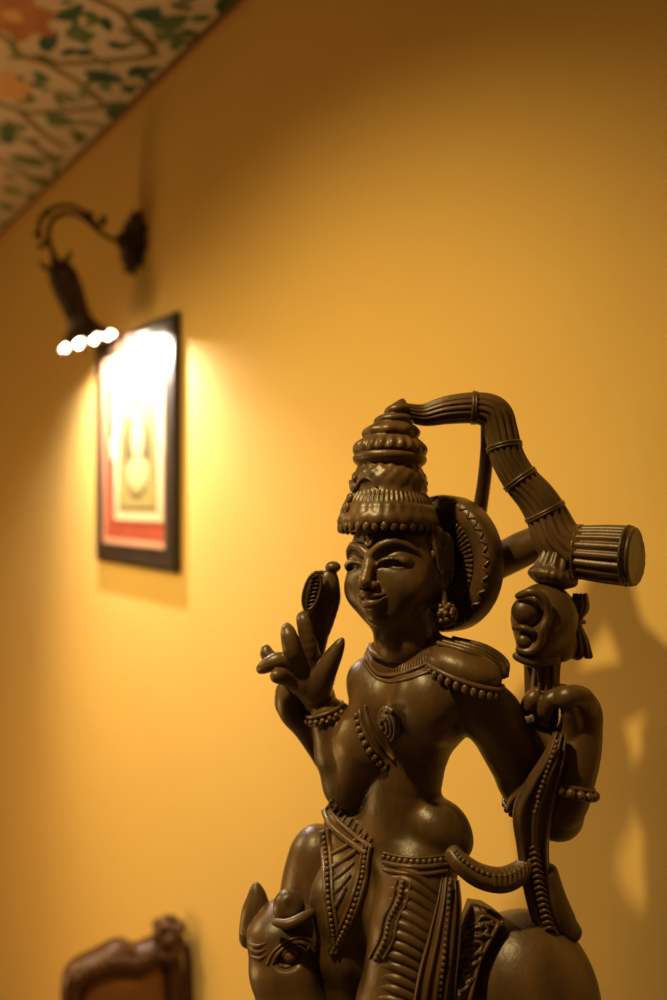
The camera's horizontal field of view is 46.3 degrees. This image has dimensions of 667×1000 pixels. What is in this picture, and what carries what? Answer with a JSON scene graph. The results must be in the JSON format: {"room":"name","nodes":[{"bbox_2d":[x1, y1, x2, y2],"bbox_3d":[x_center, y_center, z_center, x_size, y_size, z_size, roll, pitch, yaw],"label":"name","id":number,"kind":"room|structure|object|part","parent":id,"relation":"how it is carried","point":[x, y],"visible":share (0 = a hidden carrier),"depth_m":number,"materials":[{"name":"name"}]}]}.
{"room":"restaurant dining room","nodes":[
{"label":"restaurant dining room","id":0,"kind":"room"},
{"bbox_2d":[0,0,237,228],"bbox_3d":[-1.890,-0.920,0.512,3.806,0.103,7.600,0,0,-38],"label":"ceiling","id":1,"kind":"structure","parent":0,"point":[68,68],"depth_m":1.57,"materials":[{"name":"multicoloured paint"}]},
{"bbox_2d":[0,0,666,999],"bbox_3d":[-0.347,0.439,1.716,0.120,2.862,7.600,0,0,-38],"label":"wall","id":2,"kind":"structure","parent":0,"point":[351,209],"depth_m":1.25,"materials":[{"name":"yellow paint"}]},
{"bbox_2d":[34,203,146,351],"bbox_3d":[-0.529,-0.480,1.673,0.220,0.334,0.141,0,0,-38],"label":"wall lamp","id":3,"kind":"object","parent":2,"relation":"attached to","point":[65,281],"visible":1,"depth_m":1.64,"materials":[{"name":"brown metal"}]},
{"bbox_3d":[-0.522,-0.552,1.678,0.190,0.122,0.013,0,0,-38],"label":"arm","id":4,"kind":"part","parent":3,"relation":"part of","materials":[{"name":"brown metal"}]},
{"bbox_3d":[-0.529,-0.408,1.674,0.138,0.189,0.131,0,0,0],"label":"lamp shade","id":5,"kind":"part","parent":3,"relation":"part of","materials":[{"name":"brown metal"}]},
{"bbox_2d":[0,0,256,240],"bbox_3d":[-0.403,-0.866,1.672,0.023,0.012,7.600,0,0,-38],"label":"trim","id":6,"kind":"structure","parent":2,"relation":"attached to","point":[225,19],"depth_m":1.69,"materials":[{"name":"brown wood"}]},
{"bbox_2d":[96,311,179,572],"bbox_3d":[-0.443,-0.116,1.726,0.015,0.523,0.422,0,0,-38],"label":"framed picture","id":7,"kind":"object","parent":2,"relation":"attached to","point":[138,369],"visible":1,"depth_m":1.69,"materials":[{"name":"brown"}]},
{"bbox_2d":[119,391,156,511],"bbox_3d":[-0.429,-0.102,1.702,0.001,0.251,0.198,0,0,-38],"label":"print","id":8,"kind":"object","parent":7,"relation":"attached to","point":[137,409],"depth_m":1.70,"materials":[{"name":"paper"}]},
{"bbox_3d":[-1.892,1.800,0.510,7.672,0.100,8.329,0,0,0],"label":"floor","id":9,"kind":"structure","parent":0,"visible":0},
{"bbox_2d":[60,914,193,999],"bbox_3d":[-0.461,1.285,1.677,0.299,0.945,0.468,0,0,-26],"label":"carved chair","id":10,"kind":"object","parent":9,"relation":"on","point":[149,967],"visible":0.96,"depth_m":1.49,"materials":[{"name":"brown wood"}]},
{"bbox_3d":[-0.401,1.071,1.496,0.170,0.357,0.028,0,0,-24],"label":"panel","id":11,"kind":"part","parent":10,"relation":"part of","materials":[{"name":"leather"}]},
{"bbox_3d":[-0.275,1.310,1.552,0.059,0.873,0.076,0,0,22],"label":"leg","id":12,"kind":"part","parent":10,"relation":"part of","materials":[{"name":"brown wood"}]},
{"bbox_2d":[239,391,645,999],"bbox_3d":[0.077,0.824,0.737,0.278,1.851,0.360,0,0,-38],"label":"statue","id":13,"kind":"object","parent":9,"relation":"on","point":[367,905],"visible":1,"depth_m":0.69,"materials":[{"name":"brown wood"}]},
{"bbox_3d":[-0.002,0.353,0.712,0.041,0.100,0.076,0,0,-42],"label":"draped panel","id":14,"kind":"part","parent":13,"relation":"part of","materials":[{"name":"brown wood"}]},
{"bbox_3d":[0.051,-0.031,0.724,0.095,0.129,0.095,0,0,0],"label":"crown","id":15,"kind":"part","parent":13,"relation":"part of","materials":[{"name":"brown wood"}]},
{"bbox_3d":[0.050,0.357,0.659,0.038,0.067,0.022,0,0,-20],"label":"skirt trim","id":16,"kind":"part","parent":13,"relation":"part of","materials":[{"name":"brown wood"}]},
{"bbox_3d":[0.136,0.314,0.664,0.081,0.036,0.029,0,0,0],"label":"waist sash","id":17,"kind":"part","parent":13,"relation":"part of","materials":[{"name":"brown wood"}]},
{"bbox_3d":[0.183,0.289,0.667,0.065,0.190,0.048,0,0,0],"label":"hanging sash","id":18,"kind":"part","parent":13,"relation":"part of","materials":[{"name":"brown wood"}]}
]}

